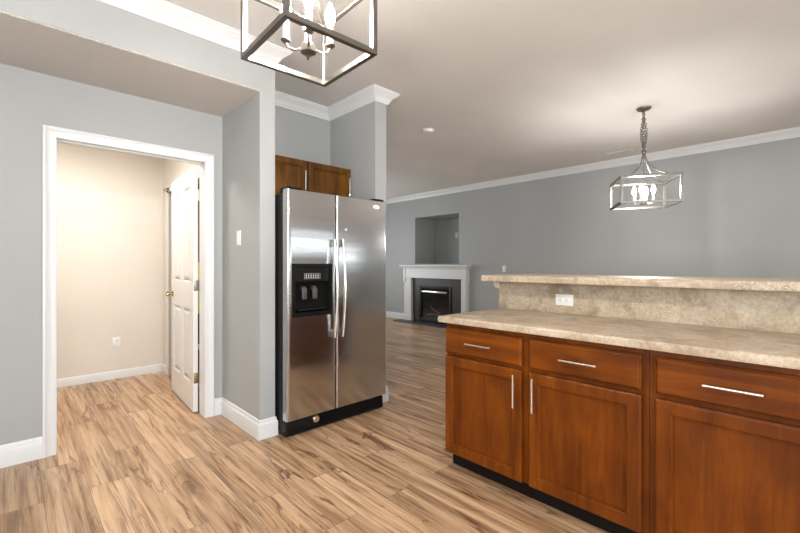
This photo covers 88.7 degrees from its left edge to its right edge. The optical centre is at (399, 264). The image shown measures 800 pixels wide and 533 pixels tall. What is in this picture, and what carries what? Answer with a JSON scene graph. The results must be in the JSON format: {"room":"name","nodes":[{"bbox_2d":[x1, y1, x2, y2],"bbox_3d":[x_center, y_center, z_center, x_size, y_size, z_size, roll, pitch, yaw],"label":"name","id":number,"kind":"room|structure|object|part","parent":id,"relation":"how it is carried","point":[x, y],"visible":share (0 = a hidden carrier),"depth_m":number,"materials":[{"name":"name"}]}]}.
{"room":"kitchen","nodes":[
{"label":"kitchen","id":0,"kind":"room"},
{"bbox_2d":[57,142,158,158],"bbox_3d":[-2.832,-1.270,3.640,3.720,0.050,1.882,0,0,-44],"label":"ceiling","id":1,"kind":"structure","parent":0,"point":[57,142],"depth_m":4.47,"materials":[{"name":"paint"}]},
{"bbox_2d":[57,143,162,378],"bbox_3d":[-3.417,0.003,4.313,3.600,2.495,0.100,0,0,-44],"label":"wall","id":2,"kind":"structure","parent":0,"point":[110,204],"depth_m":4.47,"materials":[{"name":"beige paint"}]},
{"bbox_2d":[57,364,165,387],"bbox_3d":[-3.134,1.206,3.298,2.610,0.088,1.760,0,0,-44],"label":"baseboard","id":3,"kind":"structure","parent":2,"relation":"attached to","point":[76,380],"depth_m":4.46,"materials":[{"name":"white paint"}]},
{"bbox_2d":[113,337,119,347],"bbox_3d":[-3.126,0.850,4.515,0.072,0.115,0.010,0,0,-44],"label":"wall outlet","id":4,"kind":"object","parent":2,"relation":"attached to","point":[116,340],"visible":1,"depth_m":4.51,"materials":[{"name":"white plastic"}]},
{"bbox_2d":[0,10,259,116],"bbox_3d":[-2.625,-1.250,1.883,3.795,0.010,0.712,0,0,-44],"label":"ceiling","id":5,"kind":"structure","parent":0,"point":[28,44],"depth_m":2.59,"materials":[{"name":"white paint"}]},
{"bbox_2d":[0,0,259,89],"bbox_3d":[-2.666,-1.413,1.926,3.795,0.315,0.834,0,0,-44],"label":"wall header","id":6,"kind":"structure","parent":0,"point":[94,19],"depth_m":2.41,"materials":[{"name":"grey paint"}]},
{"bbox_2d":[96,0,799,203],"bbox_3d":[-0.316,-1.521,3.290,9.080,0.098,11.200,0,0,-44],"label":"trim","id":7,"kind":"structure","parent":6,"relation":"attached to","point":[163,12],"depth_m":3.83,"materials":[{"name":"white paint"}]},
{"bbox_2d":[0,63,329,444],"bbox_3d":[-2.473,-0.160,2.602,5.007,2.820,0.118,0,0,-44],"label":"wall","id":8,"kind":"structure","parent":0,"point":[29,100],"depth_m":2.64,"materials":[{"name":"grey paint"}]},
{"bbox_2d":[275,155,350,196],"bbox_3d":[-0.924,-0.749,3.717,0.960,0.338,0.401,0,0,-44],"label":"upper cabinet","id":9,"kind":"object","parent":8,"relation":"attached to","point":[305,175],"visible":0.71,"depth_m":3.62,"materials":[{"name":"brown wood"}]},
{"bbox_3d":[-0.987,-0.749,3.438,0.460,0.314,0.023,0,0,-44],"label":"cabinet door","id":10,"kind":"part","parent":9,"relation":"part of","materials":[{"name":"brown wood"}]},
{"bbox_3d":[-0.642,-0.749,3.767,0.454,0.314,0.023,0,0,-44],"label":"cabinet door","id":11,"kind":"part","parent":9,"relation":"part of","materials":[{"name":"brown wood"}]},
{"bbox_3d":[-0.482,-0.735,3.885,0.012,0.170,0.035,0,0,-44],"label":"pull handle","id":12,"kind":"part","parent":9,"relation":"part of","materials":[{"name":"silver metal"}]},
{"bbox_2d":[198,184,198,261],"bbox_3d":[-1.867,0.003,4.505,0.690,2.495,1.760,0,0,-44],"label":"wall","id":13,"kind":"structure","parent":0,"point":[198,184],"depth_m":4.91,"materials":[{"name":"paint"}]},
{"bbox_3d":[-2.116,0.880,4.731,0.640,0.020,0.670,0,0,-44],"label":"closet shelf","id":14,"kind":"object","parent":13,"relation":"attached to","visible":0},
{"bbox_2d":[198,262,198,343],"bbox_3d":[-2.220,0.415,4.652,0.380,0.910,0.370,0,0,-44],"label":"canvas bag","id":15,"kind":"object","parent":14,"relation":"on","point":[198,262],"visible":0.02,"depth_m":4.48,"materials":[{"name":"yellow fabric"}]},
{"bbox_2d":[163,66,274,419],"bbox_3d":[-1.863,-0.160,3.919,0.117,2.820,2.614,0,0,-44],"label":"wall","id":16,"kind":"structure","parent":0,"point":[248,131],"depth_m":3.07,"materials":[{"name":"grey paint"}]},
{"bbox_2d":[0,436,41,467],"bbox_3d":[-3.279,1.181,1.741,2.653,0.138,0.016,0,0,-44],"label":"baseboard","id":17,"kind":"structure","parent":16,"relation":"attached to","point":[23,451],"depth_m":2.58,"materials":[{"name":"white paint"}]},
{"bbox_2d":[42,124,213,457],"bbox_3d":[-1.978,0.170,3.074,1.071,2.160,0.161,0,0,-44],"label":"door frame","id":18,"kind":"structure","parent":16,"relation":"attached to","point":[50,134],"depth_m":2.83,"materials":[{"name":"white paint"}]},
{"bbox_2d":[166,168,198,411],"bbox_3d":[-1.992,0.210,3.773,0.160,2.055,0.859,0,0,-40],"label":"door","id":19,"kind":"structure","parent":16,"relation":"in","point":[185,191],"depth_m":3.68,"materials":[{"name":"white paint"}]},
{"bbox_2d":[166,170,198,374],"bbox_3d":[-2.197,0.177,4.191,0.021,2.145,1.370,0,0,-44],"label":"trim","id":20,"kind":"structure","parent":16,"relation":"attached to","point":[169,186],"depth_m":4.64,"materials":[{"name":"white paint"}]},
{"bbox_2d":[237,230,240,244],"bbox_3d":[-1.260,-0.211,3.194,0.010,0.115,0.072,0,0,-44],"label":"light switch","id":21,"kind":"object","parent":16,"relation":"attached to","point":[239,231],"visible":1,"depth_m":3.18,"materials":[{"name":"white plastic"}]},
{"bbox_2d":[214,397,277,440],"bbox_3d":[-1.220,1.181,3.209,0.743,0.138,0.154,0,0,42],"label":"baseboard","id":22,"kind":"structure","parent":16,"relation":"attached to","point":[268,427],"depth_m":3.06,"materials":[{"name":"white paint"}]},
{"bbox_2d":[0,317,608,532],"bbox_3d":[-0.062,1.300,3.531,9.980,0.100,11.400,0,0,-44],"label":"floor","id":23,"kind":"structure","parent":0,"point":[132,456],"depth_m":2.41,"materials":[{"name":"laminate"}]},
{"bbox_2d":[275,186,385,436],"bbox_3d":[-0.703,0.341,3.505,0.948,1.818,0.854,0,0,-44],"label":"refrigerator","id":24,"kind":"object","parent":23,"relation":"on","point":[330,250],"visible":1,"depth_m":3.15,"materials":[{"name":"silver metal"}]},
{"bbox_3d":[-0.675,0.289,3.092,0.418,1.678,0.067,0,0,-44],"label":"freezer door","id":25,"kind":"part","parent":24,"relation":"part of","materials":[{"name":"silver metal"}]},
{"bbox_3d":[-0.663,0.070,3.076,0.294,0.110,0.031,0,0,-44],"label":"control panel","id":26,"kind":"part","parent":24,"relation":"part of","materials":[{"name":"black plastic"}]},
{"bbox_3d":[-0.494,0.180,3.153,0.020,0.763,0.057,0,0,-44],"label":"door handle","id":27,"kind":"part","parent":24,"relation":"part of","materials":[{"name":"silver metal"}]},
{"bbox_3d":[-0.439,0.180,3.206,0.020,0.763,0.057,0,0,-44],"label":"door handle","id":28,"kind":"part","parent":24,"relation":"part of","materials":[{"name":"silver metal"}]},
{"bbox_3d":[-0.330,0.289,3.421,0.524,1.678,0.067,0,0,-44],"label":"fridge door","id":29,"kind":"part","parent":24,"relation":"part of","materials":[{"name":"silver metal"}]},
{"bbox_2d":[393,265,471,327],"bbox_3d":[0.633,0.625,8.616,0.360,1.250,1.915,0,0,-44],"label":"fireplace","id":30,"kind":"object","parent":23,"relation":"on","point":[431,292],"visible":0.8,"depth_m":8.70,"materials":[{"name":"white paint"}]},
{"bbox_2d":[399,265,471,268],"bbox_3d":[0.700,0.043,8.665,0.195,0.085,1.895,0,0,-44],"label":"mantel shelf","id":31,"kind":"object","parent":30,"relation":"attached to","point":[402,266],"depth_m":8.52,"materials":[{"name":"white paint"}]},
{"bbox_3d":[0.757,0.830,8.723,0.008,0.640,0.790,0,0,-44],"label":"glass","id":32,"kind":"part","parent":30,"relation":"part of","materials":[{"name":"black glass"}]},
{"bbox_2d":[445,323,533,498],"bbox_3d":[0.688,0.801,2.545,0.689,0.898,0.549,0,0,-44],"label":"base cabinet","id":33,"kind":"object","parent":23,"relation":"on","point":[486,370],"visible":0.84,"depth_m":2.31,"materials":[{"name":"brown wood"}]},
{"bbox_3d":[0.445,0.460,2.328,0.037,0.012,0.176,0,0,-44],"label":"pull handle","id":34,"kind":"part","parent":33,"relation":"part of","materials":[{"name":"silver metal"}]},
{"bbox_3d":[0.466,0.851,2.348,0.029,0.590,0.518,0,0,-44],"label":"cabinet door","id":35,"kind":"part","parent":33,"relation":"part of","materials":[{"name":"brown wood"}]},
{"bbox_3d":[0.466,0.459,2.348,0.029,0.154,0.518,0,0,-44],"label":"drawer","id":36,"kind":"part","parent":33,"relation":"part of","materials":[{"name":"brown wood"}]},
{"bbox_3d":[0.602,0.665,2.164,0.037,0.175,0.012,0,0,-44],"label":"pull handle","id":37,"kind":"part","parent":33,"relation":"part of","materials":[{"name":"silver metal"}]},
{"bbox_2d":[528,334,649,532],"bbox_3d":[1.072,0.801,2.142,0.689,0.898,0.561,0,0,-44],"label":"base cabinet","id":38,"kind":"object","parent":23,"relation":"on","point":[589,402],"visible":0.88,"depth_m":1.90,"materials":[{"name":"brown wood"}]},
{"bbox_3d":[0.676,0.665,2.086,0.037,0.175,0.012,0,0,-44],"label":"pull handle","id":39,"kind":"part","parent":38,"relation":"part of","materials":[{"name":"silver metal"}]},
{"bbox_3d":[0.833,0.460,1.920,0.037,0.012,0.176,0,0,-44],"label":"pull handle","id":40,"kind":"part","parent":38,"relation":"part of","materials":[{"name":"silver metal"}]},
{"bbox_3d":[0.854,0.459,1.940,0.029,0.154,0.520,0,0,-44],"label":"drawer","id":41,"kind":"part","parent":38,"relation":"part of","materials":[{"name":"brown wood"}]},
{"bbox_2d":[650,350,799,532],"bbox_3d":[1.460,0.801,1.735,0.689,0.898,0.558,0,0,-44],"label":"base cabinet","id":42,"kind":"object","parent":23,"relation":"on","point":[725,434],"visible":0.88,"depth_m":1.55,"materials":[{"name":"brown wood"}]},
{"bbox_3d":[1.245,0.459,1.530,0.029,0.154,0.508,0,0,-44],"label":"drawer","id":43,"kind":"part","parent":42,"relation":"part of","materials":[{"name":"brown wood"}]},
{"bbox_3d":[1.224,0.460,1.510,0.037,0.012,0.176,0,0,-44],"label":"pull handle","id":44,"kind":"part","parent":42,"relation":"part of","materials":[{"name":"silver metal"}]},
{"bbox_3d":[1.846,0.801,1.330,0.689,0.898,0.558,0,0,-44],"label":"base cabinet","id":45,"kind":"object","parent":23,"relation":"on","visible":0},
{"bbox_2d":[438,308,799,369],"bbox_3d":[1.265,0.333,1.945,0.685,0.039,2.272,0,0,-44],"label":"countertop","id":46,"kind":"structure","parent":45,"relation":"on","point":[776,349],"depth_m":1.90,"materials":[{"name":"beige stone"}]},
{"bbox_2d":[330,101,385,201],"bbox_3d":[-0.420,-0.160,3.982,0.131,2.820,0.714,0,0,-44],"label":"wall","id":47,"kind":"structure","parent":0,"point":[357,137],"depth_m":3.81,"materials":[{"name":"grey paint"}]},
{"bbox_2d":[382,311,403,401],"bbox_3d":[-0.556,1.181,7.066,4.220,0.138,5.400,0,0,-44],"label":"baseboard","id":48,"kind":"structure","parent":47,"relation":"attached to","point":[388,313],"depth_m":9.51,"materials":[{"name":"white paint"}]},
{"bbox_2d":[164,0,799,198],"bbox_3d":[-0.316,-1.620,3.290,9.280,0.100,11.400,0,0,-44],"label":"ceiling","id":49,"kind":"structure","parent":0,"point":[505,88],"depth_m":3.39,"materials":[{"name":"paint"}]},
{"bbox_2d":[241,0,376,86],"bbox_3d":[-0.323,-1.151,1.443,0.347,0.838,0.347,0,0,-42],"label":"pendant lantern","id":50,"kind":"object","parent":49,"relation":"hanging from","point":[310,25],"visible":1,"depth_m":1.45,"materials":[{"name":"silver metal"}]},
{"bbox_2d":[281,9,334,60],"bbox_3d":[-0.323,-0.799,1.443,0.166,0.103,0.166,0,0,-44],"label":"chandelier","id":51,"kind":"object","parent":50,"relation":"on","point":[308,49],"depth_m":1.42,"materials":[{"name":"grey metal"}]},
{"bbox_3d":[-0.305,-0.892,1.369,0.034,0.082,0.032,0,0,-42],"label":"bulb","id":52,"kind":"part","parent":50,"relation":"part of","materials":[{"name":"white glass"}]},
{"bbox_3d":[-0.316,-1.111,1.563,0.011,0.278,0.226,0,0,3],"label":"curved arm","id":53,"kind":"part","parent":50,"relation":"part of","materials":[{"name":"silver metal"}]},
{"bbox_3d":[-0.249,-0.892,1.462,0.034,0.082,0.032,0,0,-42],"label":"bulb","id":54,"kind":"part","parent":50,"relation":"part of","materials":[{"name":"white glass"}]},
{"bbox_2d":[423,128,433,133],"bbox_3d":[0.329,-1.552,4.759,0.132,0.036,0.132,0,0,-44],"label":"smoke detector","id":55,"kind":"object","parent":49,"relation":"attached to","point":[426,130],"visible":1,"depth_m":4.72,"materials":[{"name":"white plastic"}]},
{"bbox_2d":[606,149,632,155],"bbox_3d":[3.053,-1.566,5.697,0.120,0.008,0.320,0,0,-44],"label":"ceiling vent","id":56,"kind":"object","parent":49,"relation":"in","point":[628,150],"visible":1,"depth_m":5.69,"materials":[{"name":"paint"}]},
{"bbox_2d":[610,106,683,210],"bbox_3d":[2.438,-1.079,4.096,0.525,0.982,0.525,0,0,17],"label":"pendant lantern","id":57,"kind":"object","parent":49,"relation":"hanging from","point":[643,109],"visible":1,"depth_m":4.08,"materials":[{"name":"silver metal"}]},
{"bbox_3d":[2.278,-0.995,4.011,0.348,0.282,0.011,0,0,-28],"label":"curved arm","id":58,"kind":"part","parent":57,"relation":"part of","materials":[{"name":"silver metal"}]},
{"bbox_3d":[2.438,-0.891,4.096,0.047,0.527,0.048,0,0,17],"label":"stem","id":59,"kind":"part","parent":57,"relation":"part of","materials":[{"name":"silver metal"}]},
{"bbox_3d":[2.442,-1.347,4.100,0.109,0.407,0.031,0,0,-26],"label":"chain","id":60,"kind":"part","parent":57,"relation":"part of","materials":[{"name":"silver metal"}]},
{"bbox_2d":[633,193,654,204],"bbox_3d":[2.438,-0.655,4.096,0.204,0.103,0.204,0,0,-44],"label":"candle","id":61,"kind":"object","parent":57,"relation":"on","point":[641,194],"depth_m":4.08,"materials":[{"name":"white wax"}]},
{"bbox_3d":[2.597,-0.995,4.181,0.348,0.282,0.011,0,0,-28],"label":"curved arm","id":62,"kind":"part","parent":57,"relation":"part of","materials":[{"name":"silver metal"}]},
{"bbox_3d":[2.523,-0.995,3.936,0.011,0.282,0.348,0,0,-28],"label":"curved arm","id":63,"kind":"part","parent":57,"relation":"part of","materials":[{"name":"silver metal"}]},
{"bbox_2d":[386,137,799,324],"bbox_3d":[3.015,-0.160,6.462,0.120,2.820,11.200,0,0,-44],"label":"wall","id":64,"kind":"structure","parent":0,"point":[738,216],"depth_m":6.00,"materials":[{"name":"grey paint"}]},
{"bbox_2d":[419,214,458,263],"bbox_3d":[1.058,-0.540,9.017,0.570,1.070,1.280,0,0,-44],"label":"wall niche","id":65,"kind":"object","parent":64,"relation":"in","point":[438,244],"visible":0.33,"depth_m":9.40,"materials":[{"name":"grey paint"}]},
{"bbox_3d":[1.558,0.683,2.219,0.113,1.135,2.264,0,0,-44],"label":"wall","id":66,"kind":"structure","parent":0,"visible":0},
{"bbox_2d":[493,281,498,287],"bbox_3d":[0.753,0.142,3.033,0.185,0.055,0.026,0,0,-44],"label":"trim","id":67,"kind":"structure","parent":66,"relation":"attached to","point":[496,284],"depth_m":2.98,"materials":[{"name":"beige"}]},
{"bbox_2d":[481,274,799,291],"bbox_3d":[1.581,0.092,2.255,0.560,0.043,2.325,0,0,-44],"label":"bar","id":68,"kind":"object","parent":66,"relation":"on","point":[761,284],"visible":1,"depth_m":2.15,"materials":[{"name":"beige stone"}]},
{"bbox_2d":[499,282,799,333],"bbox_3d":[1.510,0.214,2.176,0.016,0.198,2.268,0,0,-44],"label":"backsplash","id":69,"kind":"structure","parent":66,"relation":"attached to","point":[771,311],"depth_m":2.22,"materials":[{"name":"beige stone"}]},
{"bbox_2d":[556,294,572,305],"bbox_3d":[1.056,0.225,2.634,0.010,0.072,0.115,0,0,-44],"label":"wall outlet","id":70,"kind":"object","parent":69,"relation":"attached to","point":[561,299],"visible":1,"depth_m":2.63,"materials":[{"name":"white plastic"}]}
]}

